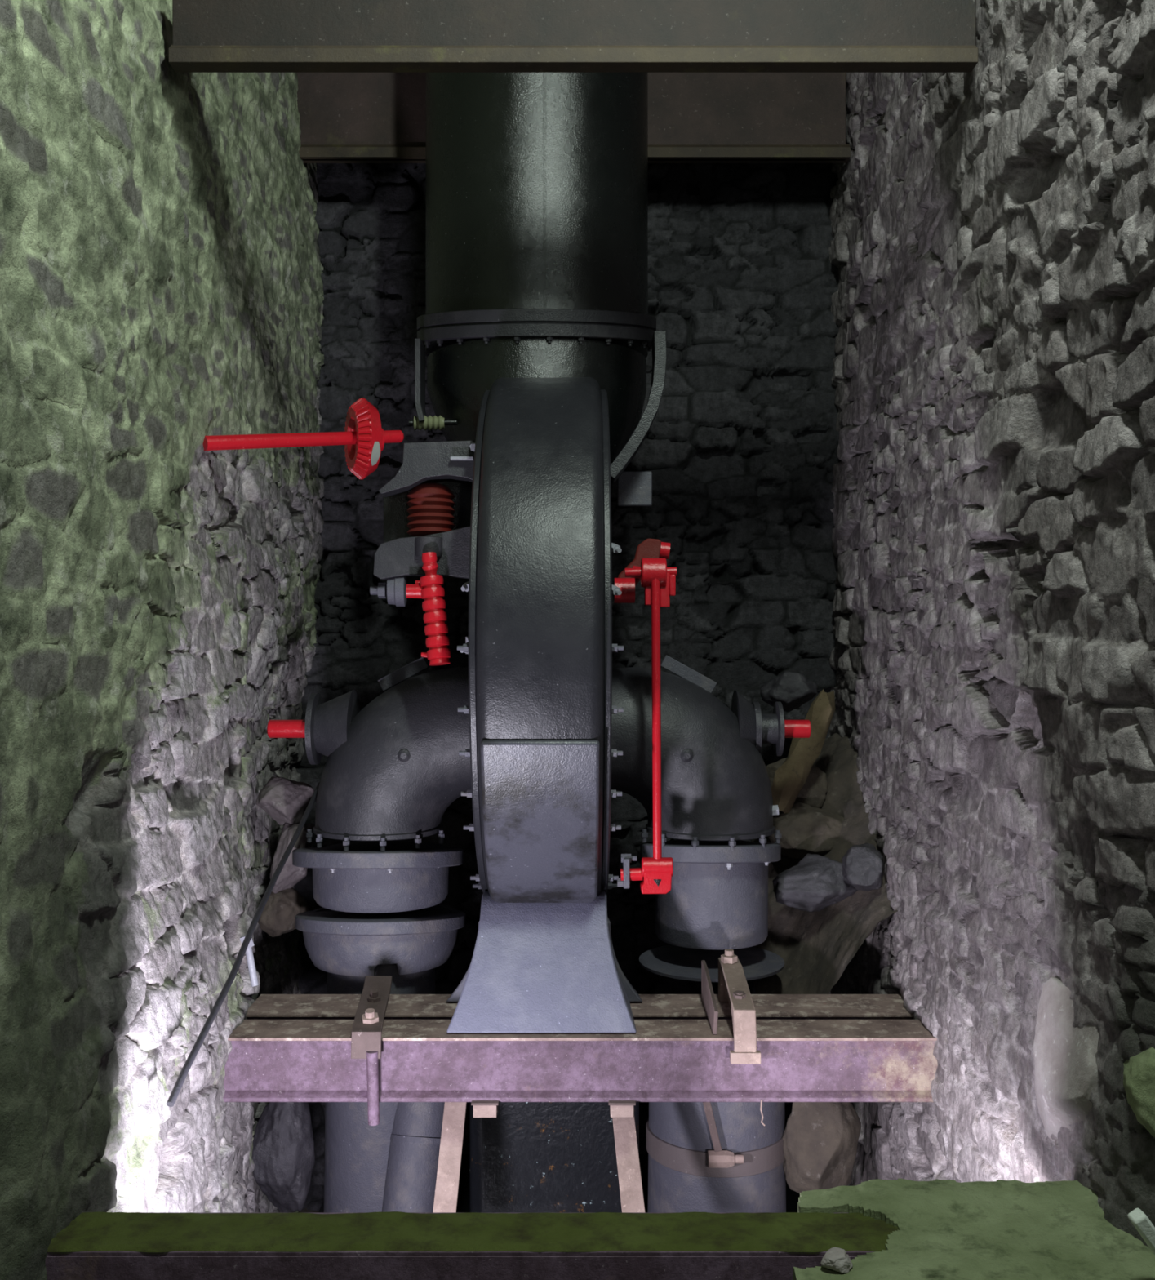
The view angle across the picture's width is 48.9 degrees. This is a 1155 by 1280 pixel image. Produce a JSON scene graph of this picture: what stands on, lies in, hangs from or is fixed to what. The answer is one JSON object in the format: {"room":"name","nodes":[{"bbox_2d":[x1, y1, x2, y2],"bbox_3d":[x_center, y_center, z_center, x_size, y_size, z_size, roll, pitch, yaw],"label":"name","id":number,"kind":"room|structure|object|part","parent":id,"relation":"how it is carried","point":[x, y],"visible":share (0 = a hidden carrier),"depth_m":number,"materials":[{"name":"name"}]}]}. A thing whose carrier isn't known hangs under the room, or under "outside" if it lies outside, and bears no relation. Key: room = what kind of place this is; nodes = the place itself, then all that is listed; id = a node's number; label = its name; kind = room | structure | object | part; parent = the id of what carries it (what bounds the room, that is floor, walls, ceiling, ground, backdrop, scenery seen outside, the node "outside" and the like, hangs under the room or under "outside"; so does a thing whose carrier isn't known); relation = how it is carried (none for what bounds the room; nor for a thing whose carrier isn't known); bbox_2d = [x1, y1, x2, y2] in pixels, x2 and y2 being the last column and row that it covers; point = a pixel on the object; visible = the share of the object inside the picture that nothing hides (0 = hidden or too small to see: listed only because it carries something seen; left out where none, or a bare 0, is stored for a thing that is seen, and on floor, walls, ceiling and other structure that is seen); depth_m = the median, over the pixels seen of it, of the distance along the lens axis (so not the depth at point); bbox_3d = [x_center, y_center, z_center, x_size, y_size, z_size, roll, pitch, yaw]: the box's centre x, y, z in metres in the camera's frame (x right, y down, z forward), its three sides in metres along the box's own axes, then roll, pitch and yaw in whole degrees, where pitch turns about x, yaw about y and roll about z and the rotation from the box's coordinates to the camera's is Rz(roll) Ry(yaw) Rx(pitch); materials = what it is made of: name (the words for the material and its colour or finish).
{"room":"turbine pit","nodes":[
{"label":"turbine pit","id":0,"kind":"room"},
{"bbox_2d":[0,0,325,1279],"bbox_3d":[-1.268,-0.230,3.725,0.385,6.100,5.050,0,0,0],"label":"wall","id":1,"kind":"structure","parent":0,"point":[162,286],"depth_m":3.57,"materials":[{"name":"stone"}]},
{"bbox_2d":[166,782,319,1106],"bbox_3d":[-1.059,0.904,4.258,0.029,0.649,1.861,0,0,0],"label":"rod","id":2,"kind":"object","parent":1,"relation":"attached to","point":[171,1102],"visible":0.95,"depth_m":3.94,"materials":[{"name":"black paint"}]},
{"bbox_2d":[240,934,258,986],"bbox_3d":[-1.124,1.097,4.356,0.076,0.177,0.042,0,0,19],"label":"pipe stub","id":3,"kind":"object","parent":1,"relation":"attached to","point":[249,953],"visible":0.72,"depth_m":4.34,"materials":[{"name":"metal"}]},
{"bbox_2d":[251,1102,315,1213],"bbox_3d":[-1.117,1.979,4.903,0.214,0.513,0.250,0,0,15],"label":"rock","id":4,"kind":"object","parent":1,"relation":"attached to","point":[283,1157],"visible":0.88,"depth_m":4.81,"materials":[{"name":"grey stone"}]},
{"bbox_2d":[257,887,309,937],"bbox_3d":[-1.233,1.129,5.349,0.203,0.226,0.238,0,0,7],"label":"rock","id":5,"kind":"object","parent":1,"relation":"attached to","point":[277,917],"visible":0.7,"depth_m":5.25,"materials":[{"name":"brown stone"}]},
{"bbox_2d":[270,822,314,893],"bbox_3d":[-1.200,0.907,5.296,0.197,0.301,0.199,0,0,14],"label":"rock","id":6,"kind":"object","parent":5,"relation":"on","point":[291,875],"visible":0.59,"depth_m":5.24,"materials":[{"name":"grey stone"}]},
{"bbox_2d":[256,776,315,825],"bbox_3d":[-1.227,0.675,5.292,0.191,0.211,0.236,0,0,41],"label":"rock","id":7,"kind":"object","parent":6,"relation":"on","point":[285,800],"visible":0.97,"depth_m":5.25,"materials":[{"name":"grey stone"}]},
{"bbox_2d":[203,397,404,479],"bbox_3d":[-0.937,-0.746,4.535,0.266,0.300,0.787,0,0,39],"label":"shaft","id":8,"kind":"object","parent":1,"relation":"attached to","point":[364,439],"visible":1,"depth_m":4.59,"materials":[{"name":"red paint"}]},
{"bbox_2d":[44,1211,899,1279],"bbox_3d":[-0.107,1.420,2.834,2.175,0.220,0.193,0,0,0],"label":"steel beam","id":9,"kind":"structure","parent":1,"relation":"attached to","point":[391,1245],"depth_m":2.76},
{"bbox_2d":[793,1178,1154,1279],"bbox_3d":[0.850,1.362,2.625,0.800,0.157,0.850,0,0,0],"label":"mossy ledge","id":10,"kind":"object","parent":9,"relation":"on","point":[950,1229],"visible":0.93,"depth_m":2.79,"materials":[{"name":"green plant"}]},
{"bbox_2d":[820,1247,853,1273],"bbox_3d":[0.543,1.296,2.657,0.065,0.040,0.066,0,0,16],"label":"rock","id":11,"kind":"object","parent":10,"relation":"on","point":[836,1259],"visible":1,"depth_m":2.64,"materials":[{"name":"grey stone"}]},
{"bbox_2d":[1127,1208,1154,1254],"bbox_3d":[1.150,1.195,2.550,0.077,0.094,0.040,0,0,0],"label":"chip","id":12,"kind":"object","parent":10,"relation":"on","point":[1137,1217],"visible":1,"depth_m":2.53,"materials":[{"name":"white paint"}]},
{"bbox_2d":[297,72,850,163],"bbox_3d":[-0.043,-2.424,5.832,2.565,0.460,0.135,0,0,0],"label":"steel beam","id":13,"kind":"structure","parent":1,"relation":"attached to","point":[345,117],"depth_m":5.79,"materials":[{"name":"metal"}]},
{"bbox_2d":[297,1208,319,1213],"bbox_3d":[0.000,2.840,3.500,3.200,0.100,6.500,0,0,0],"label":"floor","id":14,"kind":"structure","parent":0,"point":[304,1211],"depth_m":6.19,"materials":[{"name":"soil"}]},
{"bbox_2d":[318,1154,799,1213],"bbox_3d":[0.000,2.440,4.400,2.200,0.020,3.200,0,0,0],"label":"water","id":15,"kind":"object","parent":14,"relation":"on","point":[464,1193],"visible":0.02,"depth_m":5.60,"materials":[{"name":"black liquid"}]},
{"bbox_2d":[470,1102,639,1213],"bbox_3d":[-0.090,2.055,5.050,0.690,1.030,0.330,0,0,0],"label":"water channel","id":16,"kind":"object","parent":15,"relation":"in","point":[531,1157],"visible":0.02,"depth_m":4.90,"materials":[{"name":"black liquid"}]},
{"bbox_2d":[293,163,841,1210],"bbox_3d":[0.000,-0.230,6.238,3.001,6.100,0.188,0,0,0],"label":"wall","id":17,"kind":"structure","parent":0,"point":[740,447],"depth_m":6.20,"materials":[{"name":"stone"}]},
{"bbox_2d":[782,1102,861,1193],"bbox_3d":[0.930,1.918,4.885,0.277,0.456,0.256,0,0,36],"label":"rock","id":18,"kind":"object","parent":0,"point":[820,1139],"visible":0.8,"depth_m":4.81,"materials":[{"name":"stone"}]},
{"bbox_2d":[827,0,1154,1247],"bbox_3d":[1.283,-0.230,3.725,0.264,6.100,5.050,0,0,0],"label":"wall","id":19,"kind":"structure","parent":0,"point":[992,248],"depth_m":3.68,"materials":[{"name":"stone"}]},
{"bbox_2d":[168,0,977,72],"bbox_3d":[-0.013,-1.845,3.855,2.425,0.230,0.110,0,0,0],"label":"steel beam","id":20,"kind":"structure","parent":19,"relation":"attached to","point":[209,36],"depth_m":3.82,"materials":[{"name":"grey metal"}]},
{"bbox_2d":[245,994,914,1019],"bbox_3d":[0.025,1.426,4.601,2.410,0.212,0.259,0,0,0],"label":"steel beam","id":21,"kind":"structure","parent":19,"relation":"attached to","point":[266,1006],"depth_m":4.55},
{"bbox_2d":[266,330,811,1032],"bbox_3d":[-0.116,0.063,5.062,1.682,2.502,1.801,0,0,42],"label":"turbine","id":22,"kind":"object","parent":21,"relation":"on","point":[540,730],"visible":0.98,"depth_m":4.42,"materials":[{"name":"paint"}]},
{"bbox_2d":[292,840,466,1213],"bbox_3d":[-0.786,1.705,5.047,0.681,1.830,0.671,0,0,0],"label":"tube","id":23,"kind":"object","parent":22,"relation":"attached to","point":[381,913],"visible":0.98,"depth_m":4.83,"materials":[{"name":"grey paint"}]},
{"bbox_2d":[382,1102,444,1213],"bbox_3d":[-0.607,1.962,4.848,0.227,0.666,0.405,0,0,15],"label":"pipe","id":24,"kind":"object","parent":23,"relation":"attached to","point":[410,1186],"visible":0.49,"depth_m":4.76,"materials":[{"name":"grey metal"}]},
{"bbox_2d":[369,440,475,666],"bbox_3d":[-0.562,-0.327,4.761,0.415,0.839,0.499,0,0,0],"label":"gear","id":25,"kind":"object","parent":22,"relation":"attached to","point":[427,504],"visible":0.98,"depth_m":4.74,"materials":[{"name":"black paint"}]},
{"bbox_3d":[-0.571,-0.521,5.000,0.384,0.284,0.020,0,0,0],"label":"plate","id":26,"kind":"part","parent":25,"relation":"part of","materials":[{"name":"black paint"}]},
{"bbox_2d":[408,415,457,431],"bbox_3d":[-0.514,-0.846,4.950,0.285,0.060,0.060,0,0,0],"label":"spring","id":27,"kind":"object","parent":22,"relation":"attached to","point":[435,422],"visible":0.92,"depth_m":4.93,"materials":[{"name":"green metal"}]},
{"bbox_2d":[417,72,656,358],"bbox_3d":[-0.166,-2.208,5.220,0.980,2.185,0.982,0,0,0],"label":"pipe","id":28,"kind":"object","parent":22,"relation":"attached to","point":[536,184],"visible":0.83,"depth_m":4.82,"materials":[{"name":"black metal"}]},
{"bbox_3d":[-0.120,0.015,5.070,0.410,2.090,2.090,0,0,0],"label":"casing","id":29,"kind":"part","parent":22,"relation":"part of","materials":[{"name":"paint"}]},
{"bbox_3d":[-0.120,0.637,4.322,0.382,0.633,0.531,0,0,0],"label":"inspection plate","id":30,"kind":"part","parent":22,"relation":"part of","materials":[{"name":"paint"}]},
{"bbox_2d":[617,853,636,888],"bbox_3d":[0.174,0.808,4.450,0.068,0.118,0.060,0,0,0],"label":"bracket","id":31,"kind":"object","parent":22,"relation":"attached to","point":[626,859],"visible":1,"depth_m":4.42,"materials":[{"name":"grey metal"}]},
{"bbox_3d":[0.171,0.814,4.450,0.022,0.105,0.060,0,0,0],"label":"plate","id":32,"kind":"part","parent":31,"relation":"part of","materials":[{"name":"grey paint"}]},
{"bbox_2d":[613,538,671,603],"bbox_3d":[0.236,-0.256,4.667,0.204,0.243,0.186,0,0,0],"label":"crank arm","id":33,"kind":"object","parent":22,"relation":"attached to","point":[649,548],"visible":0.86,"depth_m":4.63},
{"bbox_3d":[0.232,-0.259,4.730,0.187,0.237,0.060,0,0,0],"label":"arm","id":34,"kind":"part","parent":33,"relation":"part of","materials":[{"name":"red paint"}]},
{"bbox_2d":[620,558,676,893],"bbox_3d":[0.251,0.295,4.474,0.201,1.171,0.156,0,0,0],"label":"control linkage","id":35,"kind":"object","parent":22,"relation":"attached to","point":[658,580],"visible":1,"depth_m":4.44,"materials":[{"name":"red paint"}]},
{"bbox_3d":[0.277,0.275,4.450,0.031,1.033,0.071,0,0,-6],"label":"rod","id":36,"kind":"part","parent":35,"relation":"part of","materials":[{"name":"red paint"}]},
{"bbox_2d":[639,839,786,1213],"bbox_3d":[0.535,1.698,5.030,0.580,1.845,0.616,0,0,0],"label":"tube","id":37,"kind":"object","parent":22,"relation":"attached to","point":[717,901],"visible":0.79,"depth_m":4.83,"materials":[{"name":"grey paint"}]},
{"bbox_3d":[0.533,1.279,5.050,0.576,0.016,0.576,0,0,0],"label":"round plate","id":38,"kind":"part","parent":37,"relation":"part of","materials":[{"name":"grey paint"}]},
{"bbox_2d":[702,1102,743,1168],"bbox_3d":[0.539,1.830,4.744,0.150,0.249,0.152,0,0,0],"label":"drain cock","id":39,"kind":"object","parent":37,"relation":"attached to","point":[717,1157],"visible":0.84,"depth_m":4.69,"materials":[{"name":"brown metal"}]},
{"bbox_3d":[0.499,1.800,4.700,0.071,0.190,0.012,0,0,0],"label":"lever","id":40,"kind":"part","parent":39,"relation":"part of","materials":[{"name":"metal"}]},
{"bbox_3d":[0.589,1.922,4.700,0.050,0.031,0.031,0,0,0],"label":"spout","id":41,"kind":"part","parent":39,"relation":"part of","materials":[{"name":"beige metal"}]},
{"bbox_2d":[701,948,760,1064],"bbox_3d":[0.528,1.258,4.413,0.150,0.275,0.493,0,0,0],"label":"clamp","id":42,"kind":"object","parent":21,"relation":"attached to","point":[733,988],"visible":1,"depth_m":4.28,"materials":[{"name":"beige metal"}]},
{"bbox_3d":[0.460,1.245,4.420,0.013,0.150,0.439,0,0,0],"label":"plate","id":43,"kind":"part","parent":42,"relation":"part of","materials":[{"name":"metal"}]},
{"bbox_3d":[0.553,1.280,4.418,0.074,0.230,0.484,0,0,0],"label":"angle arm","id":44,"kind":"part","parent":42,"relation":"part of"},
{"bbox_2d":[222,1019,937,1102],"bbox_3d":[0.020,1.426,4.311,2.420,0.212,0.209,0,0,0],"label":"steel beam","id":45,"kind":"structure","parent":19,"relation":"attached to","point":[268,1060],"depth_m":4.23,"materials":[{"name":"purple metal"}]},
{"bbox_2d":[351,975,391,1125],"bbox_3d":[-0.712,1.408,4.404,0.101,0.366,0.519,0,0,-4],"label":"clamp","id":46,"kind":"object","parent":45,"relation":"attached to","point":[366,1031],"visible":1,"depth_m":4.18,"materials":[{"name":"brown metal"}]},
{"bbox_3d":[-0.672,1.470,4.170,0.037,0.242,0.049,0,0,23],"label":"hook rod","id":47,"kind":"part","parent":46,"relation":"part of","materials":[{"name":"purple metal"}]},
{"bbox_2d":[432,1102,466,1213],"bbox_3d":[-0.430,1.747,4.285,0.076,0.323,0.284,0,0,3],"label":"bar","id":48,"kind":"object","parent":45,"relation":"hanging from","point":[446,1197],"visible":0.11,"depth_m":4.28,"materials":[{"name":"beige metal"}]},
{"bbox_2d":[471,1100,498,1117],"bbox_3d":[-0.306,1.551,4.215,0.090,0.050,0.070,0,0,0],"label":"clip","id":49,"kind":"object","parent":45,"relation":"attached to","point":[482,1108],"visible":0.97,"depth_m":4.18,"materials":[{"name":"beige metal"}]},
{"bbox_2d":[471,1100,498,1105],"bbox_3d":[-0.306,1.530,4.215,0.090,0.008,0.070,0,0,0],"label":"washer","id":50,"kind":"object","parent":49,"relation":"in","point":[473,1102],"depth_m":4.18,"materials":[{"name":"grey metal"}]},
{"bbox_2d":[608,1100,635,1117],"bbox_3d":[0.147,1.551,4.215,0.090,0.050,0.070,0,0,0],"label":"clip","id":51,"kind":"object","parent":45,"relation":"attached to","point":[618,1108],"visible":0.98,"depth_m":4.18,"materials":[{"name":"beige metal"}]},
{"bbox_2d":[608,1100,635,1105],"bbox_3d":[0.147,1.530,4.215,0.090,0.008,0.070,0,0,0],"label":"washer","id":52,"kind":"object","parent":51,"relation":"in","point":[611,1102],"depth_m":4.19,"materials":[{"name":"grey metal"}]},
{"bbox_2d":[612,1117,645,1213],"bbox_3d":[0.170,1.747,4.285,0.077,0.327,0.290,0,0,-7],"label":"bar","id":53,"kind":"object","parent":45,"relation":"hanging from","point":[632,1199],"visible":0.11,"depth_m":4.26,"materials":[{"name":"beige metal"}]},
{"bbox_2d":[760,1099,764,1126],"bbox_3d":[0.613,1.565,4.200,0.017,0.086,0.006,0,0,0],"label":"string","id":54,"kind":"object","parent":45,"relation":"hanging from","point":[761,1105],"visible":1,"depth_m":4.20,"materials":[{"name":"beige fabric"}]},
{"bbox_2d":[760,671,817,711],"bbox_3d":[0.958,0.234,5.746,0.261,0.188,0.228,0,0,0],"label":"rock","id":55,"kind":"object","parent":19,"relation":"attached to","point":[793,690],"visible":0.96,"depth_m":5.66,"materials":[{"name":"grey stone"}]},
{"bbox_2d":[751,733,897,994],"bbox_3d":[0.980,1.010,5.450,0.520,1.151,1.340,0,0,0],"label":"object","id":56,"kind":"object","parent":19,"relation":"attached to","point":[816,948],"visible":0.41,"depth_m":5.20,"materials":[{"name":"rock"}]},
{"bbox_2d":[765,757,827,808],"bbox_3d":[0.930,0.639,5.629,0.339,0.251,0.288,0,0,0],"label":"rock","id":57,"kind":"object","parent":56,"relation":"on","point":[812,793],"visible":0.34,"depth_m":5.54,"materials":[{"name":"brown stone"}]},
{"bbox_2d":[768,801,844,858],"bbox_3d":[0.993,0.825,5.457,0.381,0.257,0.267,0,0,-9],"label":"rock","id":58,"kind":"object","parent":56,"relation":"on","point":[805,829],"visible":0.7,"depth_m":5.34,"materials":[{"name":"brown stone"}]},
{"bbox_2d":[771,688,835,813],"bbox_3d":[0.957,0.473,5.420,0.300,0.529,0.136,0,0,-22],"label":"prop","id":59,"kind":"object","parent":58,"relation":"on","point":[790,778],"visible":0.89,"depth_m":5.38,"materials":[{"name":"brown wood"}]},
{"bbox_2d":[772,853,858,912],"bbox_3d":[0.964,0.982,5.157,0.342,0.224,0.300,0,0,-1],"label":"boulder","id":60,"kind":"object","parent":56,"relation":"on","point":[817,882],"visible":0.88,"depth_m":5.06,"materials":[{"name":"grey stone"}]},
{"bbox_2d":[842,843,884,891],"bbox_3d":[1.126,0.896,4.998,0.155,0.189,0.230,0,0,0],"label":"rock","id":61,"kind":"object","parent":56,"relation":"on","point":[863,864],"visible":1,"depth_m":4.93,"materials":[{"name":"grey stone"}]},
{"bbox_2d":[1033,977,1098,1142],"bbox_3d":[1.250,1.086,3.161,0.180,0.476,0.374,0,0,0],"label":"stone","id":62,"kind":"object","parent":19,"relation":"attached to","point":[1066,1073],"visible":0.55,"depth_m":3.14,"materials":[{"name":"grey stone"}]},
{"bbox_2d":[1123,1047,1154,1137],"bbox_3d":[1.266,0.980,2.746,0.158,0.193,0.288,0,0,0],"label":"mossy rock","id":63,"kind":"object","parent":19,"relation":"attached to","point":[1139,1071],"visible":0.92,"depth_m":2.71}
]}

